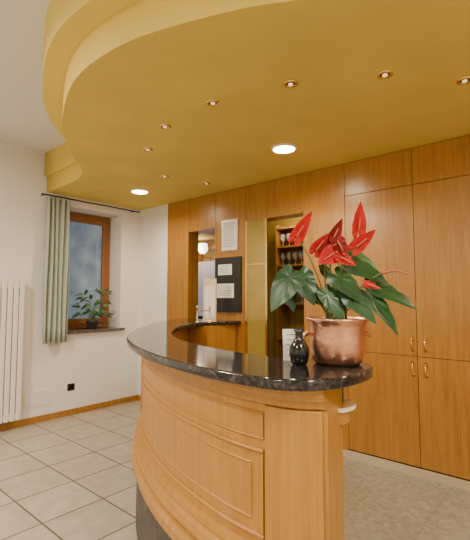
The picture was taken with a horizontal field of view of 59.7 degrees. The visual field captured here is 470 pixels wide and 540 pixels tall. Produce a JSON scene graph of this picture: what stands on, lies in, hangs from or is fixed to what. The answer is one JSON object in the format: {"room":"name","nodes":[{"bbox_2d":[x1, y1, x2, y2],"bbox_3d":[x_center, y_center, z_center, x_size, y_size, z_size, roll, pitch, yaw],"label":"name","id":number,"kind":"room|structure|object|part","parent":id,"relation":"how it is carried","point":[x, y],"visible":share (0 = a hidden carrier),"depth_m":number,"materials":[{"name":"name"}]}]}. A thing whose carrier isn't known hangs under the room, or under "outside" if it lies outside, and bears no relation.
{"room":"hotel lobby","nodes":[
{"label":"hotel lobby","id":0,"kind":"room"},
{"bbox_2d":[0,0,65,152],"bbox_3d":[-0.713,-1.675,1.302,7.630,0.120,6.453,-3,-5,41],"label":"ceiling","id":1,"kind":"structure","parent":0,"point":[25,122],"depth_m":3.18,"materials":[{"name":"white paint"}]},
{"bbox_2d":[0,141,140,421],"bbox_3d":[-3.460,0.093,3.575,0.350,3.100,6.053,-3,-5,41],"label":"wall","id":2,"kind":"structure","parent":0,"point":[102,367],"depth_m":4.81,"materials":[{"name":"white paint"}]},
{"bbox_2d":[0,280,24,423],"bbox_3d":[-2.666,0.834,4.079,0.119,1.490,1.020,-3,-5,41],"label":"radiator","id":3,"kind":"object","parent":2,"relation":"attached to","point":[12,292],"visible":1,"depth_m":4.33,"materials":[{"name":"white metal"}]},
{"bbox_2d":[22,388,51,409],"bbox_3d":[-2.234,1.453,4.623,0.007,0.190,0.320,-3,-5,41],"label":"access panel","id":4,"kind":"object","parent":2,"relation":"attached to","point":[42,397],"visible":1,"depth_m":4.61,"materials":[{"name":"white paint"}]},
{"bbox_2d":[0,395,136,430],"bbox_3d":[-3.322,1.597,3.352,0.015,0.070,6.053,-3,-5,41],"label":"baseboard","id":5,"kind":"structure","parent":2,"relation":"attached to","point":[4,426],"depth_m":4.84,"materials":[{"name":"brown wood"}]},
{"bbox_2d":[67,383,74,390],"bbox_3d":[-1.973,1.408,4.923,0.011,0.080,0.090,-3,-5,41],"label":"wall outlet","id":6,"kind":"object","parent":2,"relation":"attached to","point":[71,386],"visible":1,"depth_m":4.92,"materials":[{"name":"black plastic"}]},
{"bbox_2d":[67,212,110,328],"bbox_3d":[-2.035,0.005,5.362,0.108,1.513,0.885,-3,-5,41],"label":"window","id":7,"kind":"structure","parent":2,"relation":"in","point":[89,262],"depth_m":5.47,"materials":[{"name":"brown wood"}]},
{"bbox_2d":[41,193,139,343],"bbox_3d":[-1.787,0.011,5.149,0.122,1.719,1.350,-3,-5,41],"label":"curtain","id":8,"kind":"object","parent":2,"relation":"hanging from","point":[57,233],"visible":1,"depth_m":4.77,"materials":[{"name":"green fabric"}]},
{"bbox_3d":[-1.797,-0.837,5.216,0.094,0.018,1.350,-3,-5,41],"label":"rod","id":9,"kind":"part","parent":8,"relation":"part of","materials":[{"name":"black metal"}]},
{"bbox_2d":[67,327,124,333],"bbox_3d":[-1.917,0.772,5.230,0.350,0.030,0.960,-3,-5,41],"label":"window sill","id":10,"kind":"structure","parent":2,"relation":"attached to","point":[99,329],"depth_m":5.19,"materials":[{"name":"stone"}]},
{"bbox_2d":[71,288,112,328],"bbox_3d":[-1.812,0.494,5.270,0.316,0.529,0.573,-3,-5,41],"label":"potted houseplant","id":11,"kind":"object","parent":10,"relation":"on","point":[91,324],"visible":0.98,"depth_m":5.25,"materials":[{"name":"green plant"}]},
{"bbox_3d":[-1.839,0.704,5.272,0.150,0.110,0.150,-3,-5,41],"label":"pot","id":12,"kind":"part","parent":11,"relation":"part of","materials":[{"name":"grey"}]},
{"bbox_2d":[78,231,214,328],"bbox_3d":[-0.769,0.563,6.790,4.100,2.600,2.227,-3,-5,41],"label":"wall","id":13,"kind":"structure","parent":0,"point":[209,238],"depth_m":7.83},
{"bbox_2d":[198,243,210,258],"bbox_3d":[-0.567,-0.358,7.743,0.200,0.272,0.320,-3,-5,41],"label":"wall lamp","id":14,"kind":"object","parent":13,"relation":"attached to","point":[202,249],"visible":0.94,"depth_m":7.64,"materials":[{"name":"white glass"}]},
{"bbox_2d":[198,244,214,318],"bbox_3d":[-0.641,0.256,7.952,1.200,1.470,0.040,-3,-5,41],"label":"frame","id":15,"kind":"object","parent":13,"relation":"attached to","point":[211,246],"visible":0.14,"depth_m":7.87,"materials":[{"name":"brown wood"}]},
{"bbox_2d":[198,261,214,315],"bbox_3d":[-0.667,0.364,7.914,1.000,1.050,0.030,-3,-5,41],"label":"sheer curtain","id":16,"kind":"object","parent":13,"relation":"hanging from","point":[206,270],"visible":0.23,"depth_m":7.88,"materials":[{"name":"grey fabric"}]},
{"bbox_2d":[138,204,167,394],"bbox_3d":[-1.192,0.240,5.721,0.950,3.100,0.170,-3,-5,41],"label":"wall","id":17,"kind":"structure","parent":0,"point":[153,221],"depth_m":5.56,"materials":[{"name":"white paint"}]},
{"bbox_2d":[0,400,469,539],"bbox_3d":[-0.789,1.639,2.568,9.700,0.120,8.600,-3,-5,41],"label":"floor","id":18,"kind":"structure","parent":0,"point":[71,477],"depth_m":2.96,"materials":[{"name":"tile"}]},
{"bbox_2d":[127,318,372,539],"bbox_3d":[-0.261,1.040,3.122,1.046,1.150,3.923,1,-4,-9],"label":"reception desk","id":19,"kind":"object","parent":18,"relation":"on","point":[229,444],"depth_m":1.49,"materials":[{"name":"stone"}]},
{"bbox_2d":[195,305,211,322],"bbox_3d":[-0.320,0.446,4.156,0.168,0.175,0.040,0,-4,0],"label":"stand","id":20,"kind":"object","parent":19,"relation":"on","point":[209,321],"visible":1,"depth_m":4.15,"materials":[{"name":"brown metal"}]},
{"bbox_2d":[203,279,216,320],"bbox_3d":[-0.270,0.321,4.409,0.140,0.458,0.109,0,-4,0],"label":"menu stand","id":21,"kind":"object","parent":19,"relation":"on","point":[209,285],"visible":0.95,"depth_m":4.38,"materials":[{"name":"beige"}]},
{"bbox_2d":[283,329,303,360],"bbox_3d":[0.235,0.301,1.653,0.085,0.124,0.038,0,-4,0],"label":"table card","id":22,"kind":"object","parent":19,"relation":"on","point":[288,334],"visible":0.45,"depth_m":1.65,"materials":[{"name":"white paper"}]},
{"bbox_2d":[289,328,308,365],"bbox_3d":[0.242,0.288,1.543,0.076,0.135,0.076,-3,-5,41],"label":"vase","id":23,"kind":"object","parent":19,"relation":"on","point":[299,349],"visible":1,"depth_m":1.52,"materials":[{"name":"black"}]},
{"bbox_2d":[306,316,368,366],"bbox_3d":[0.392,0.271,1.572,0.238,0.173,0.238,-3,-5,41],"label":"copper pot","id":24,"kind":"object","parent":19,"relation":"on","point":[337,341],"depth_m":1.48,"materials":[{"name":"brown metal"}]},
{"bbox_2d":[270,201,418,366],"bbox_3d":[0.412,0.044,1.590,0.572,0.627,0.238,0,-4,-7],"label":"anthurium","id":25,"kind":"object","parent":19,"relation":"on","point":[337,340],"visible":1,"depth_m":1.54,"materials":[{"name":"green plant"}]},
{"bbox_3d":[0.275,0.246,1.574,0.030,0.027,0.069,0,-4,0],"label":"handle","id":26,"kind":"part","parent":25,"relation":"part of","materials":[{"name":"orange metal"}]},
{"bbox_2d":[338,397,355,424],"bbox_3d":[0.377,0.520,1.522,0.150,0.060,0.160,-3,-5,41],"label":"shelf","id":27,"kind":"object","parent":19,"relation":"attached to","point":[344,409],"depth_m":1.45,"materials":[{"name":"brown wood"}]},
{"bbox_2d":[275,225,303,356],"bbox_3d":[0.946,0.577,4.794,0.940,2.300,0.280,-3,-5,41],"label":"shelf","id":28,"kind":"object","parent":18,"relation":"on","point":[283,256],"visible":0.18,"depth_m":5.04,"materials":[{"name":"wood"},{"name":"glass"}]},
{"bbox_2d":[43,0,469,209],"bbox_3d":[0.560,-1.294,2.628,7.080,0.459,2.667,-3,-5,41],"label":"ceiling","id":29,"kind":"structure","parent":0,"point":[115,71],"depth_m":2.45,"materials":[{"name":"yellow paint"}]},
{"bbox_2d":[130,189,148,193],"bbox_3d":[-1.107,-0.906,4.759,0.216,0.025,0.216,-3,-5,41],"label":"recessed light","id":30,"kind":"object","parent":29,"relation":"in","point":[135,191],"visible":1,"depth_m":4.71,"materials":[{"name":"white glass"}]},
{"bbox_2d":[132,190,147,193],"bbox_3d":[-1.107,-0.905,4.758,0.180,0.023,0.180,-3,-5,41],"label":"diffuser","id":31,"kind":"object","parent":30,"relation":"attached to","point":[133,191],"depth_m":4.73,"materials":[{"name":"beige plastic"}]},
{"bbox_2d":[142,147,152,151],"bbox_3d":[-0.730,-1.004,3.413,0.084,0.013,0.084,-3,-5,41],"label":"ceiling spotlight","id":32,"kind":"object","parent":29,"relation":"in","point":[147,149],"depth_m":3.40,"materials":[{"name":"gold metal"}]},
{"bbox_2d":[159,123,170,128],"bbox_3d":[-0.506,-1.035,2.955,0.084,0.013,0.084,-3,-5,41],"label":"ceiling spotlight","id":33,"kind":"object","parent":29,"relation":"in","point":[163,126],"depth_m":2.94,"materials":[{"name":"gold metal"}]},
{"bbox_2d":[206,99,218,106],"bbox_3d":[-0.141,-1.059,2.599,0.084,0.013,0.084,-3,-5,41],"label":"ceiling spotlight","id":34,"kind":"object","parent":29,"relation":"in","point":[211,102],"depth_m":2.59,"materials":[{"name":"gold metal"}]},
{"bbox_2d":[271,143,296,153],"bbox_3d":[0.406,-0.999,3.393,0.216,0.025,0.216,-3,-5,41],"label":"recessed light","id":35,"kind":"object","parent":29,"relation":"in","point":[283,148],"visible":1,"depth_m":3.35,"materials":[{"name":"white glass"}]},
{"bbox_2d":[273,146,294,152],"bbox_3d":[0.406,-0.998,3.393,0.180,0.023,0.180,-3,-5,41],"label":"diffuser","id":36,"kind":"object","parent":35,"relation":"attached to","point":[276,149],"depth_m":3.36,"materials":[{"name":"beige plastic"}]},
{"bbox_2d":[283,80,297,87],"bbox_3d":[0.322,-1.075,2.369,0.084,0.013,0.084,-3,-5,41],"label":"ceiling spotlight","id":37,"kind":"object","parent":29,"relation":"in","point":[288,83],"depth_m":2.36,"materials":[{"name":"gold metal"}]},
{"bbox_2d":[377,70,392,78],"bbox_3d":[0.832,-1.082,2.271,0.084,0.013,0.084,-3,-5,41],"label":"ceiling spotlight","id":38,"kind":"object","parent":29,"relation":"in","point":[385,74],"depth_m":2.26,"materials":[{"name":"gold metal"}]},
{"bbox_2d":[456,76,469,84],"bbox_3d":[1.310,-1.077,2.332,0.084,0.013,0.084,-3,-5,41],"label":"ceiling spotlight","id":39,"kind":"object","parent":29,"relation":"in","point":[463,80],"depth_m":2.33,"materials":[{"name":"gold metal"}]},
{"bbox_2d":[268,217,303,356],"bbox_3d":[1.244,0.442,5.010,2.120,2.600,1.977,-3,-5,41],"label":"wall","id":40,"kind":"structure","parent":0,"point":[296,317],"depth_m":5.35,"materials":[{"name":"yellow paint"}]},
{"bbox_2d":[245,218,268,355],"bbox_3d":[0.230,0.568,4.323,0.293,2.215,0.024,-3,-5,41],"label":"door","id":41,"kind":"structure","parent":40,"relation":"in","point":[256,231],"depth_m":4.34,"materials":[{"name":"glass"},{"name":"wood"}]},
{"bbox_2d":[167,135,469,481],"bbox_3d":[1.610,0.304,3.272,6.476,2.640,0.174,-3,-5,41],"label":"wood panelling","id":42,"kind":"object","parent":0,"point":[416,200],"depth_m":3.39,"materials":[{"name":"brown wood"}]},
{"bbox_2d":[215,256,241,312],"bbox_3d":[-0.079,0.165,4.627,0.390,0.620,0.023,-3,-5,41],"label":"notice board","id":43,"kind":"object","parent":42,"relation":"attached to","point":[228,270],"visible":0.99,"depth_m":4.61,"materials":[{"name":"black"}]},
{"bbox_2d":[221,218,237,251],"bbox_3d":[-0.061,-0.394,4.655,0.250,0.360,0.015,-3,-5,41],"label":"framed notice","id":44,"kind":"object","parent":42,"relation":"attached to","point":[229,228],"visible":1,"depth_m":4.65,"materials":[{"name":"white paper"}]},
{"bbox_2d":[343,449,469,490],"bbox_3d":[2.342,1.539,2.435,4.390,0.060,0.016,-3,-5,41],"label":"baseboard","id":45,"kind":"structure","parent":42,"relation":"attached to","point":[459,483],"depth_m":3.25,"materials":[{"name":"beige wood"}]},
{"bbox_2d":[411,336,413,351],"bbox_3d":[1.421,0.595,3.286,0.022,0.120,0.035,-3,-5,41],"label":"door handle","id":46,"kind":"object","parent":42,"relation":"attached to","point":[412,337],"visible":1,"depth_m":3.29,"materials":[{"name":"gold metal"}]},
{"bbox_2d":[411,361,414,376],"bbox_3d":[1.421,0.794,3.272,0.022,0.120,0.035,-3,-5,41],"label":"door handle","id":47,"kind":"object","parent":42,"relation":"attached to","point":[413,363],"visible":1,"depth_m":3.27,"materials":[{"name":"gold metal"}]},
{"bbox_2d":[424,337,426,352],"bbox_3d":[1.496,0.590,3.220,0.022,0.120,0.035,-3,-5,41],"label":"door handle","id":48,"kind":"object","parent":42,"relation":"attached to","point":[425,338],"visible":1,"depth_m":3.22,"materials":[{"name":"gold metal"}]},
{"bbox_2d":[425,363,427,377],"bbox_3d":[1.496,0.790,3.207,0.022,0.120,0.035,-3,-5,41],"label":"door handle","id":49,"kind":"object","parent":42,"relation":"attached to","point":[426,364],"visible":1,"depth_m":3.21,"materials":[{"name":"gold metal"}]}
]}

